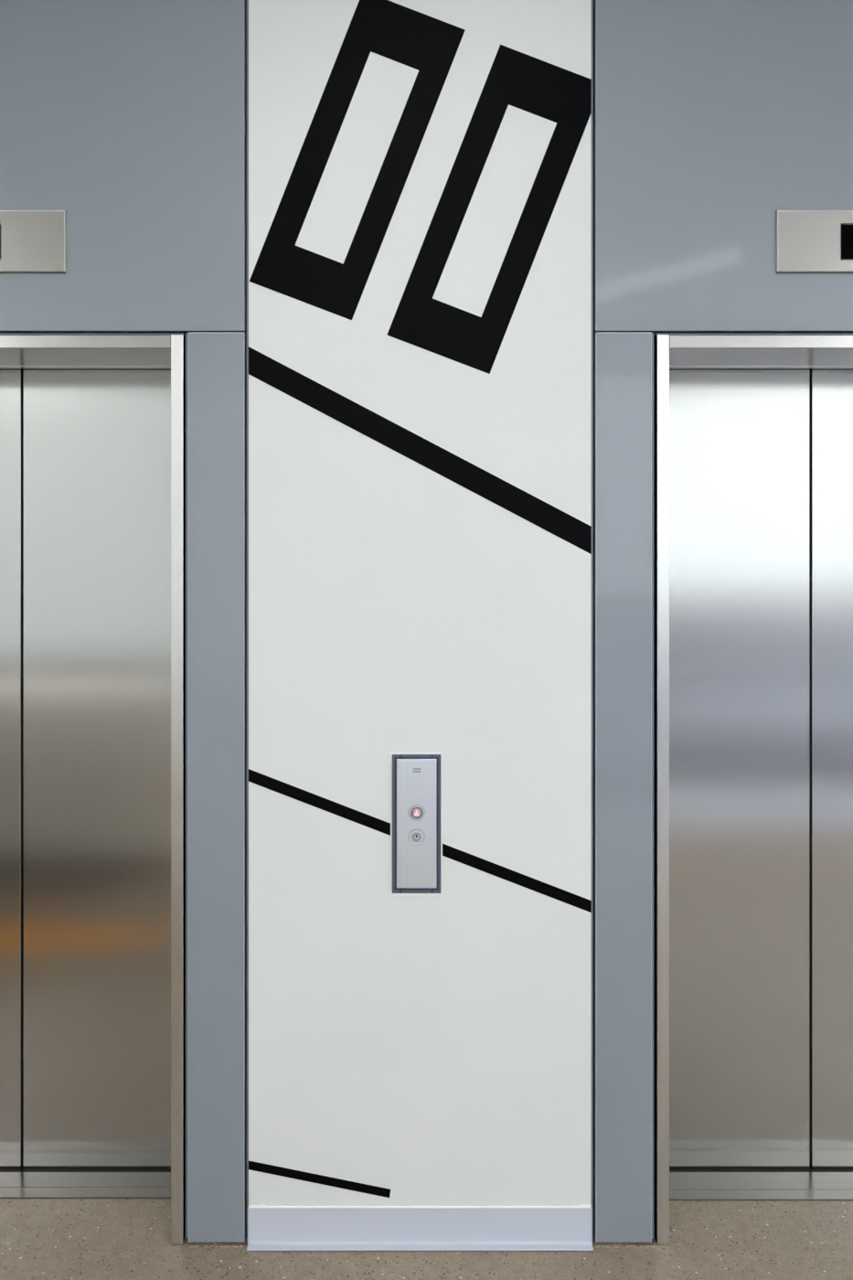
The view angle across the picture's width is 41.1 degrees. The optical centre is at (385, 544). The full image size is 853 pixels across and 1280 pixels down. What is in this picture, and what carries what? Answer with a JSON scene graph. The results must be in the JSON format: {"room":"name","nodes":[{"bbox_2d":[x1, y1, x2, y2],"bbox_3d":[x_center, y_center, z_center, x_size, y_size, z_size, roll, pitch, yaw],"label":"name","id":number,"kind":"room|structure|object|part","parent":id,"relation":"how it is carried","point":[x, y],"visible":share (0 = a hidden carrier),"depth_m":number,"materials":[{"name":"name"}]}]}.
{"room":"lobby","nodes":[
{"label":"lobby","id":0,"kind":"room"},
{"bbox_2d":[185,331,248,1242],"bbox_3d":[-0.404,0.580,2.910,0.156,2.171,0.421,0,0,0],"label":"wall","id":1,"kind":"structure","parent":0,"point":[217,363],"depth_m":2.70,"materials":[{"name":"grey metal"}]},
{"bbox_2d":[0,0,852,1205],"bbox_3d":[0.250,0.015,2.910,10.500,3.300,0.420,0,0,0],"label":"wall","id":2,"kind":"structure","parent":0,"point":[429,1050],"depth_m":2.70,"materials":[{"name":"white paint"}]},
{"bbox_2d":[0,210,66,273],"bbox_3d":[-0.969,-0.719,2.695,0.419,0.148,0.010,0,0,0],"label":"indicator","id":3,"kind":"object","parent":2,"relation":"attached to","point":[31,241],"visible":1,"depth_m":2.69,"materials":[{"name":"metal"}]},
{"bbox_3d":[-0.969,-0.792,2.693,0.413,0.003,0.006,0,0,0],"label":"edge trim","id":4,"kind":"part","parent":3,"relation":"part of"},
{"bbox_3d":[-0.761,-0.721,2.693,0.002,0.144,0.006,0,0,0],"label":"edge trim","id":5,"kind":"part","parent":3,"relation":"part of","materials":[{"name":"silver metal"}]},
{"bbox_2d":[188,1245,247,1247],"bbox_3d":[-0.397,1.665,2.694,0.143,0.003,0.010,0,0,0],"label":"trim","id":6,"kind":"structure","parent":2,"relation":"attached to","point":[197,1246],"depth_m":2.69,"materials":[{"name":"tile"}]},
{"bbox_2d":[248,1160,390,1197],"bbox_3d":[-0.157,1.508,2.700,0.338,0.089,0.001,0,0,0],"label":"stripe","id":7,"kind":"object","parent":2,"relation":"attached to","point":[252,1166],"depth_m":2.70,"materials":[{"name":"black paint"}]},
{"bbox_2d":[249,0,465,319],"bbox_3d":[-0.068,-0.926,2.700,0.514,0.784,0.001,0,0,0],"label":"numeral zero","id":8,"kind":"object","parent":2,"relation":"attached to","point":[429,45],"visible":1,"depth_m":2.70,"materials":[{"name":"black paint"}]},
{"bbox_2d":[390,752,442,895],"bbox_3d":[0.073,0.664,2.691,0.124,0.340,0.018,0,0,0],"label":"elevator call panel","id":9,"kind":"object","parent":2,"relation":"attached to","point":[416,778],"visible":1,"depth_m":2.69,"materials":[{"name":"metal"}]},
{"bbox_2d":[408,829,424,844],"bbox_3d":[0.073,0.690,2.687,0.037,0.037,0.001,0,0,0],"label":"switch","id":10,"kind":"object","parent":9,"relation":"attached to","point":[416,837],"depth_m":2.68,"materials":[{"name":"metal"}]},
{"bbox_3d":[0.073,0.660,2.692,0.094,0.306,0.009,0,0,0],"label":"plate","id":11,"kind":"part","parent":9,"relation":"part of","materials":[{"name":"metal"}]},
{"bbox_2d":[246,1205,593,1251],"bbox_3d":[0.081,1.617,2.688,0.816,0.096,0.024,0,0,0],"label":"baseboard","id":12,"kind":"structure","parent":2,"relation":"attached to","point":[270,1228],"depth_m":2.70,"materials":[{"name":"plastic"}]},
{"bbox_2d":[248,346,591,554],"bbox_3d":[0.081,-0.225,2.700,0.814,0.494,0.001,0,0,0],"label":"stripe","id":13,"kind":"object","parent":2,"relation":"attached to","point":[379,429],"depth_m":2.70,"materials":[{"name":"black paint"}]},
{"bbox_2d":[248,768,591,912],"bbox_3d":[0.081,0.704,2.700,0.814,0.342,0.001,0,0,0],"label":"stripe","id":14,"kind":"object","parent":2,"relation":"attached to","point":[257,778],"depth_m":2.70,"materials":[{"name":"black paint"}]},
{"bbox_2d":[387,44,591,373],"bbox_3d":[0.245,-0.798,2.700,0.485,0.784,0.001,0,0,0],"label":"numeral zero","id":15,"kind":"object","parent":2,"relation":"attached to","point":[518,80],"visible":1,"depth_m":2.70,"materials":[{"name":"black paint"}]},
{"bbox_2d":[593,1245,656,1247],"bbox_3d":[0.567,1.665,2.694,0.149,0.003,0.010,0,0,0],"label":"trim","id":16,"kind":"structure","parent":2,"relation":"attached to","point":[597,1246],"depth_m":2.69,"materials":[{"name":"tile"}]},
{"bbox_2d":[775,210,852,273],"bbox_3d":[1.132,-0.719,2.695,0.410,0.148,0.010,0,0,0],"label":"indicator","id":17,"kind":"object","parent":2,"relation":"attached to","point":[806,241],"visible":1,"depth_m":2.69,"materials":[{"name":"metal"}]},
{"bbox_3d":[0.929,-0.721,2.693,0.002,0.144,0.006,0,0,0],"label":"edge trim","id":18,"kind":"part","parent":17,"relation":"part of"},
{"bbox_3d":[1.132,-0.792,2.693,0.404,0.003,0.006,0,0,0],"label":"edge trim","id":19,"kind":"part","parent":17,"relation":"part of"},
{"bbox_2d":[0,1198,852,1279],"bbox_3d":[0.250,1.715,0.200,10.500,0.100,6.200,0,0,0],"label":"floor","id":20,"kind":"structure","parent":0,"point":[41,1239],"depth_m":2.67,"materials":[{"name":"stone"}]},
{"bbox_2d":[0,334,185,1244],"bbox_3d":[-0.969,0.583,2.894,0.974,2.164,0.389,0,0,0],"label":"elevator","id":21,"kind":"object","parent":20,"relation":"on","point":[92,428],"visible":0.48,"depth_m":3.02,"materials":[{"name":"metal"}]},
{"bbox_3d":[-1.210,0.584,3.038,0.475,2.162,0.030,0,0,0],"label":"door panel","id":22,"kind":"part","parent":21,"relation":"part of","materials":[{"name":"metal"}]},
{"bbox_3d":[-0.969,1.663,2.974,0.924,0.003,0.072,0,0,0],"label":"sill","id":23,"kind":"part","parent":21,"relation":"part of","materials":[{"name":"metal"}]},
{"bbox_2d":[654,334,852,1244],"bbox_3d":[1.132,0.583,2.894,0.974,2.164,0.389,0,0,0],"label":"elevator","id":24,"kind":"object","parent":20,"relation":"on","point":[753,434],"visible":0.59,"depth_m":3.02,"materials":[{"name":"metal"}]},
{"bbox_3d":[0.891,0.584,3.038,0.475,2.162,0.030,0,0,0],"label":"door panel","id":25,"kind":"part","parent":24,"relation":"part of","materials":[{"name":"metal"}]},
{"bbox_3d":[1.132,1.663,2.969,0.924,0.003,0.082,0,0,0],"label":"sill","id":26,"kind":"part","parent":24,"relation":"part of","materials":[{"name":"metal"}]},
{"bbox_3d":[1.373,0.584,3.038,0.475,2.162,0.030,0,0,0],"label":"door panel","id":27,"kind":"part","parent":24,"relation":"part of","materials":[{"name":"metal"}]},
{"bbox_2d":[591,331,654,1242],"bbox_3d":[0.567,0.580,2.910,0.157,2.171,0.421,0,0,0],"label":"wall","id":28,"kind":"structure","parent":0,"point":[623,363],"depth_m":2.70,"materials":[{"name":"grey metal"}]}
]}

